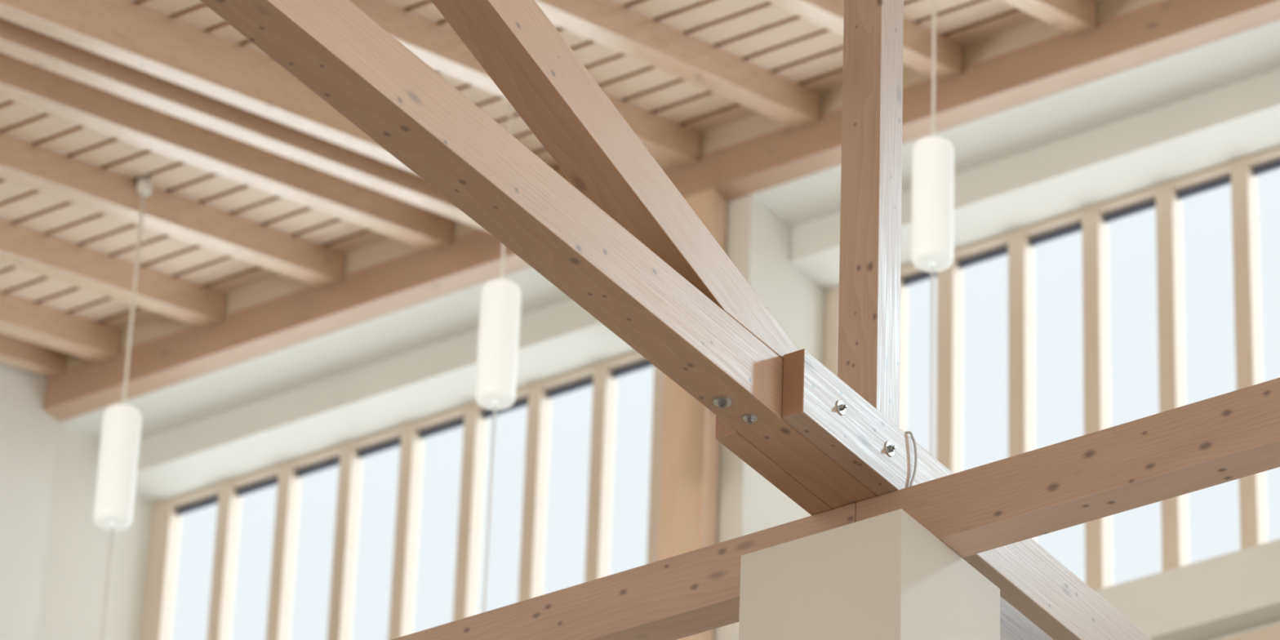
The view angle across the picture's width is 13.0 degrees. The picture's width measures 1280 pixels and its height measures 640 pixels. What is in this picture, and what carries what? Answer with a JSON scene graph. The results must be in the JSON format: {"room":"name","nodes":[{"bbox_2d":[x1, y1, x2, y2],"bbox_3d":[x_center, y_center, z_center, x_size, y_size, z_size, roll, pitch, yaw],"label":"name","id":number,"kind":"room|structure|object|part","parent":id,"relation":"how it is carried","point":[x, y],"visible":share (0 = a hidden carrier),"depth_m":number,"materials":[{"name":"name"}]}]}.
{"room":"timber-roofed hall","nodes":[
{"label":"timber-roofed hall","id":0,"kind":"room"},
{"bbox_2d":[0,362,60,639],"bbox_3d":[-4.858,3.621,15.507,0.250,12.900,9.560,-18,-37,29],"label":"wall","id":1,"kind":"structure","parent":0,"point":[29,435],"depth_m":21.20,"materials":[{"name":"white paint"}]},
{"bbox_2d":[0,0,1039,329],"bbox_3d":[0.907,-2.713,14.240,13.943,2.812,9.465,-18,-37,29],"label":"ceiling","id":2,"kind":"structure","parent":0,"point":[766,35],"depth_m":19.70,"materials":[{"name":"brown wood"}]},
{"bbox_2d":[93,173,152,639],"bbox_3d":[-1.787,0.580,19.196,0.133,2.539,0.133,-18,-37,29],"label":"pendant lamp","id":3,"kind":"object","parent":2,"relation":"hanging from","point":[115,490],"visible":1,"depth_m":19.20,"materials":[{"name":"white plastic"}]},
{"bbox_3d":[-1.810,1.176,18.831,0.010,1.141,0.011,-18,-37,29],"label":"pull cord","id":4,"kind":"part","parent":3,"relation":"part of","materials":[{"name":"white fabric"}]},
{"bbox_3d":[-1.785,0.518,19.235,0.133,0.409,0.133,-18,-37,29],"label":"lamp shade","id":5,"kind":"part","parent":3,"relation":"part of","materials":[{"name":"white"}]},
{"bbox_3d":[-1.777,0.327,19.352,0.132,0.040,0.132,-18,-37,29],"label":"lamp shade","id":6,"kind":"part","parent":3,"relation":"part of","materials":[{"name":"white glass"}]},
{"bbox_3d":[-1.762,-0.066,19.593,0.012,0.893,0.012,-18,-37,29],"label":"cord","id":7,"kind":"part","parent":3,"relation":"part of","materials":[{"name":"white plastic"}]},
{"bbox_2d":[475,102,520,613],"bbox_3d":[-0.467,0.157,18.422,0.133,2.539,0.133,-18,-37,29],"label":"pendant lamp","id":8,"kind":"object","parent":2,"relation":"hanging from","point":[495,388],"visible":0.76,"depth_m":18.39,"materials":[{"name":"white plastic"}]},
{"bbox_3d":[-0.491,0.753,18.056,0.010,1.141,0.011,-18,-37,29],"label":"pull cord","id":9,"kind":"part","parent":8,"relation":"part of","materials":[{"name":"white fabric"}]},
{"bbox_3d":[-0.465,0.095,18.460,0.133,0.409,0.133,-18,-37,29],"label":"lamp shade","id":10,"kind":"part","parent":8,"relation":"part of","materials":[{"name":"white"}]},
{"bbox_3d":[-0.458,-0.097,18.577,0.132,0.040,0.132,-18,-37,29],"label":"lamp shade","id":11,"kind":"part","parent":8,"relation":"part of","materials":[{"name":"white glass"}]},
{"bbox_3d":[-0.442,-0.490,18.818,0.012,0.893,0.012,-18,-37,29],"label":"cord","id":12,"kind":"part","parent":8,"relation":"part of","materials":[{"name":"white plastic"}]},
{"bbox_2d":[911,0,954,455],"bbox_3d":[0.915,-0.286,17.610,0.133,2.539,0.133,-18,-37,29],"label":"pendant lamp","id":13,"kind":"object","parent":2,"relation":"hanging from","point":[932,221],"visible":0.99,"depth_m":17.59,"materials":[{"name":"white plastic"}]},
{"bbox_3d":[0.891,0.309,17.245,0.010,1.141,0.011,-18,-37,29],"label":"pull cord","id":14,"kind":"part","parent":13,"relation":"part of","materials":[{"name":"white fabric"}]},
{"bbox_3d":[0.917,-0.349,17.648,0.133,0.409,0.133,-18,-37,29],"label":"lamp shade","id":15,"kind":"part","parent":13,"relation":"part of","materials":[{"name":"white"}]},
{"bbox_3d":[0.925,-0.540,17.765,0.132,0.040,0.132,-18,-37,29],"label":"lamp shade","id":16,"kind":"part","parent":13,"relation":"part of","materials":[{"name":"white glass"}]},
{"bbox_3d":[0.940,-0.933,18.006,0.012,0.893,0.012,-18,-37,29],"label":"cord","id":17,"kind":"part","parent":13,"relation":"part of","materials":[{"name":"white plastic"}]},
{"bbox_2d":[38,19,1279,639],"bbox_3d":[3.159,4.024,15.318,13.045,12.548,0.564,-18,-37,29],"label":"wall","id":18,"kind":"structure","parent":0,"point":[1216,103],"depth_m":20.06,"materials":[{"name":"white paint"}]},
{"bbox_2d":[64,352,91,368],"bbox_3d":[-2.099,0.127,21.474,0.244,0.099,0.020,-18,-37,29],"label":"trim","id":19,"kind":"structure","parent":18,"relation":"attached to","point":[72,360],"depth_m":21.49,"materials":[{"name":"beige wood"}]},
{"bbox_2d":[119,315,195,351],"bbox_3d":[-1.788,0.027,21.291,0.494,0.099,0.020,-18,-37,29],"label":"trim","id":20,"kind":"structure","parent":18,"relation":"attached to","point":[165,325],"depth_m":21.32,"materials":[{"name":"beige wood"}]},
{"bbox_2d":[223,275,315,315],"bbox_3d":[-1.349,-0.113,21.034,0.549,0.099,0.020,-18,-37,29],"label":"trim","id":21,"kind":"structure","parent":18,"relation":"attached to","point":[284,285],"depth_m":21.06,"materials":[{"name":"beige wood"}]},
{"bbox_2d":[43,229,530,422],"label":"wall plate","id":22,"kind":"object","parent":18,"relation":"on","point":[474,258],"depth_m":20.94,"materials":[{"name":"brown wood"}]},
{"bbox_2d":[0,332,66,377],"bbox_3d":[-4.049,-0.500,18.754,0.064,1.991,6.488,-18,-37,29],"label":"rafter","id":23,"kind":"object","parent":22,"relation":"on","point":[15,352],"visible":0.76,"depth_m":21.33,"materials":[{"name":"brown wood"}]},
{"bbox_2d":[0,291,120,363],"bbox_3d":[-3.841,-0.564,18.630,0.086,1.998,6.488,-18,-37,29],"label":"rafter","id":24,"kind":"object","parent":22,"relation":"on","point":[20,317],"visible":1,"depth_m":21.07,"materials":[{"name":"brown wood"}]},
{"bbox_2d":[0,218,225,328],"bbox_3d":[-3.425,-0.697,18.386,0.086,1.998,6.488,-18,-37,29],"label":"rafter","id":25,"kind":"object","parent":22,"relation":"on","point":[21,247],"visible":1,"depth_m":20.55,"materials":[{"name":"brown wood"}]},
{"bbox_2d":[0,133,344,288],"bbox_3d":[-2.964,-0.845,18.115,0.086,1.998,6.488,-18,-37,29],"label":"rafter","id":26,"kind":"object","parent":22,"relation":"on","point":[23,163],"visible":1,"depth_m":20.00,"materials":[{"name":"brown wood"}]},
{"bbox_2d":[0,52,453,251],"bbox_3d":[-2.552,-0.977,17.874,0.086,1.998,6.488,-18,-37,29],"label":"rafter","id":27,"kind":"object","parent":22,"relation":"on","point":[23,82],"visible":0.8,"depth_m":19.46,"materials":[{"name":"brown wood"}]},
{"bbox_2d":[0,17,486,231],"bbox_3d":[-2.259,-1.045,17.685,0.078,2.060,6.488,-18,-37,29],"label":"rafter","id":28,"kind":"object","parent":22,"relation":"on","point":[17,41],"visible":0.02,"depth_m":18.88,"materials":[{"name":"brown wood"}]},
{"bbox_2d":[0,0,573,186],"bbox_3d":[-2.101,-1.096,17.592,0.078,2.060,6.488,-18,-37,29],"label":"rafter","id":29,"kind":"object","parent":22,"relation":"on","point":[126,32],"visible":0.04,"depth_m":18.48,"materials":[{"name":"brown wood"}]},
{"bbox_2d":[342,238,423,275],"bbox_3d":[-0.913,-0.253,20.778,0.489,0.099,0.020,-18,-37,29],"label":"trim","id":30,"kind":"structure","parent":18,"relation":"attached to","point":[393,248],"depth_m":20.80,"materials":[{"name":"beige wood"}]},
{"bbox_2d":[140,351,664,639],"bbox_3d":[-0.824,1.101,20.705,2.563,1.675,0.075,-18,-37,29],"label":"window","id":31,"kind":"structure","parent":18,"relation":"in","point":[166,515],"depth_m":20.95,"materials":[{"name":"brown wood"}]},
{"bbox_2d":[452,218,480,239],"bbox_3d":[-0.558,-0.367,20.569,0.352,0.099,0.020,-18,-37,29],"label":"trim","id":32,"kind":"structure","parent":18,"relation":"attached to","point":[460,228],"depth_m":20.61,"materials":[{"name":"beige wood"}]},
{"bbox_2d":[654,159,671,168],"bbox_3d":[-0.033,-0.536,20.261,0.537,0.099,0.020,-18,-37,29],"label":"trim","id":33,"kind":"structure","parent":18,"relation":"attached to","point":[663,165],"depth_m":20.17,"materials":[{"name":"beige wood"}]},
{"bbox_2d":[699,113,790,155],"bbox_3d":[0.402,-0.675,20.006,0.496,0.099,0.020,-18,-37,29],"label":"trim","id":34,"kind":"structure","parent":18,"relation":"attached to","point":[761,124],"depth_m":20.03,"materials":[{"name":"beige wood"}]},
{"bbox_2d":[662,108,842,201],"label":"wall plate","id":35,"kind":"object","parent":18,"relation":"on","point":[788,153],"depth_m":19.89,"materials":[{"name":"brown wood"}]},
{"bbox_2d":[349,0,700,168],"bbox_3d":[-1.652,-1.266,17.345,0.086,1.998,6.488,-18,-37,29],"label":"rafter","id":36,"kind":"object","parent":35,"relation":"on","point":[439,46],"visible":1,"depth_m":18.88,"materials":[{"name":"brown wood"}]},
{"bbox_2d":[534,0,819,128],"bbox_3d":[-1.235,-1.400,17.100,0.086,1.998,6.488,-18,-37,29],"label":"rafter","id":37,"kind":"object","parent":35,"relation":"on","point":[613,25],"visible":1,"depth_m":19.14,"materials":[{"name":"brown wood"}]},
{"bbox_2d":[764,0,962,81],"bbox_3d":[-0.749,-1.556,16.815,0.086,1.998,6.488,-18,-37,29],"label":"rafter","id":38,"kind":"object","parent":35,"relation":"on","point":[828,14],"visible":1,"depth_m":19.29,"materials":[{"name":"brown wood"}]},
{"bbox_2d":[819,65,931,115],"bbox_3d":[0.853,-0.820,19.741,0.579,0.099,0.020,-18,-37,29],"label":"trim","id":39,"kind":"structure","parent":18,"relation":"attached to","point":[831,100],"depth_m":19.82,"materials":[{"name":"beige wood"}]},
{"bbox_2d":[962,19,1066,67],"bbox_3d":[1.319,-0.969,19.467,0.529,0.099,0.020,-18,-37,29],"label":"trim","id":40,"kind":"structure","parent":18,"relation":"attached to","point":[1037,31],"depth_m":19.49,"materials":[{"name":"beige wood"}]},
{"bbox_2d":[822,146,1279,590],"bbox_3d":[1.840,0.247,19.141,2.853,1.675,0.075,-18,-37,29],"label":"window","id":41,"kind":"structure","parent":18,"relation":"in","point":[1242,174],"depth_m":19.47,"materials":[{"name":"brown wood"}]},
{"bbox_2d":[935,0,1279,133],"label":"wall plate","id":42,"kind":"object","parent":18,"relation":"on","point":[1067,60],"depth_m":19.24,"materials":[{"name":"brown wood"}]},
{"bbox_2d":[1001,0,1096,36],"bbox_3d":[-0.304,-1.698,16.554,0.086,1.998,6.488,-18,-37,29],"label":"rafter","id":43,"kind":"object","parent":42,"relation":"on","point":[1075,18],"visible":1,"depth_m":19.13,"materials":[{"name":"brown wood"}]},
{"bbox_2d":[1096,0,1163,22],"bbox_3d":[4.833,-2.096,17.404,7.915,0.099,0.020,-18,-37,29],"label":"trim","id":44,"kind":"structure","parent":18,"relation":"attached to","point":[1105,9],"depth_m":19.27,"materials":[{"name":"beige wood"}]},
{"bbox_2d":[1219,623,1279,639],"bbox_3d":[3.298,0.681,17.474,12.935,0.205,0.020,-18,-37,29],"label":"trim","id":45,"kind":"structure","parent":18,"relation":"attached to","point":[1273,632],"depth_m":18.26,"materials":[{"name":"brown wood"}]},
{"bbox_3d":[-0.030,3.187,1.947,21.650,0.200,23.560,-18,-37,29],"label":"floor","id":46,"kind":"structure","parent":0,"visible":0},
{"bbox_2d":[657,188,726,639],"bbox_3d":[0.002,4.872,16.787,0.178,12.427,0.090,-18,-37,29],"label":"wall post","id":47,"kind":"object","parent":46,"relation":"on","point":[690,446],"visible":0.55,"depth_m":19.41,"materials":[{"name":"brown wood"}]},
{"bbox_2d":[738,508,999,639],"bbox_3d":[0.378,3.771,10.305,0.410,7.560,0.414,-18,-37,29],"label":"column","id":48,"kind":"structure","parent":46,"relation":"on","point":[885,576],"depth_m":12.06,"materials":[{"name":"beige paint"}]},
{"bbox_2d":[391,502,856,639],"bbox_3d":[-0.946,0.949,13.169,3.470,0.152,0.100,-18,-37,29],"label":"cross beam","id":49,"kind":"structure","parent":48,"relation":"on","point":[697,591],"depth_m":12.55,"materials":[{"name":"brown wood"}]},
{"bbox_2d":[855,377,1279,557],"bbox_3d":[1.881,0.042,11.509,3.330,0.152,0.100,-18,-37,29],"label":"cross beam","id":50,"kind":"structure","parent":48,"relation":"on","point":[1233,435],"depth_m":11.99,"materials":[{"name":"brown wood"}]},
{"bbox_2d":[200,0,877,509],"bbox_3d":[-1.295,-1.090,10.138,0.114,0.166,6.563,-18,-37,29],"label":"tie beam","id":51,"kind":"structure","parent":50,"relation":"on","point":[334,48],"depth_m":11.44,"materials":[{"name":"brown wood"}]},
{"bbox_2d":[431,0,799,359],"bbox_3d":[-1.336,-2.019,10.577,0.114,1.873,6.286,-18,-37,29],"label":"diagonal brace","id":52,"kind":"object","parent":51,"relation":"on","point":[515,42],"visible":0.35,"depth_m":11.73,"materials":[{"name":"brown wood"}]},
{"bbox_2d":[712,395,732,408],"bbox_3d":[0.176,0.178,11.974,0.041,0.020,0.041,-18,-37,29],"label":"washer","id":53,"kind":"object","parent":51,"relation":"in","point":[718,402],"depth_m":11.97,"materials":[{"name":"silver metal"}]},
{"bbox_2d":[742,413,757,424],"bbox_3d":[0.235,0.214,12.028,0.032,0.020,0.032,-18,-37,29],"label":"bolt","id":54,"kind":"object","parent":51,"relation":"in","point":[748,419],"depth_m":12.03,"materials":[{"name":"silver metal"}]},
{"bbox_2d":[837,0,903,426],"bbox_3d":[0.559,-1.164,13.329,0.103,3.416,0.099,-18,-37,29],"label":"timber post","id":55,"kind":"object","parent":51,"relation":"on","point":[870,260],"visible":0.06,"depth_m":12.73,"materials":[{"name":"brown wood"}]},
{"bbox_2d":[715,415,1053,639],"bbox_3d":[0.942,0.793,13.094,0.054,0.159,2.723,-18,-37,29],"label":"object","id":56,"kind":"structure","parent":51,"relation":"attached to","point":[1014,625],"depth_m":12.29,"materials":[{"name":"brown wood"}]},
{"bbox_2d":[782,348,1152,639],"bbox_3d":[1.090,0.746,13.007,0.070,0.159,2.723,-18,-37,29],"label":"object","id":57,"kind":"structure","parent":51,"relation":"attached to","point":[816,402],"depth_m":12.35,"materials":[{"name":"white wood"}]},
{"bbox_2d":[835,400,847,415],"bbox_3d":[0.437,0.188,12.149,0.020,0.033,0.033,-18,-37,29],"label":"bolt","id":58,"kind":"object","parent":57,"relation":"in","point":[841,405],"depth_m":12.14,"materials":[{"name":"silver metal"}]},
{"bbox_2d":[884,440,896,457],"bbox_3d":[0.548,0.280,12.289,0.020,0.035,0.035,-18,-37,29],"label":"bolt","id":59,"kind":"object","parent":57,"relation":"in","point":[890,446],"depth_m":12.28,"materials":[{"name":"silver metal"}]},
{"bbox_2d":[904,431,917,486],"bbox_3d":[0.588,0.317,12.350,0.043,0.164,0.018,7,-32,-8],"label":"cable","id":60,"kind":"object","parent":57,"relation":"hanging from","point":[906,432],"visible":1,"depth_m":12.37,"materials":[{"name":"grey plastic"}]}
]}

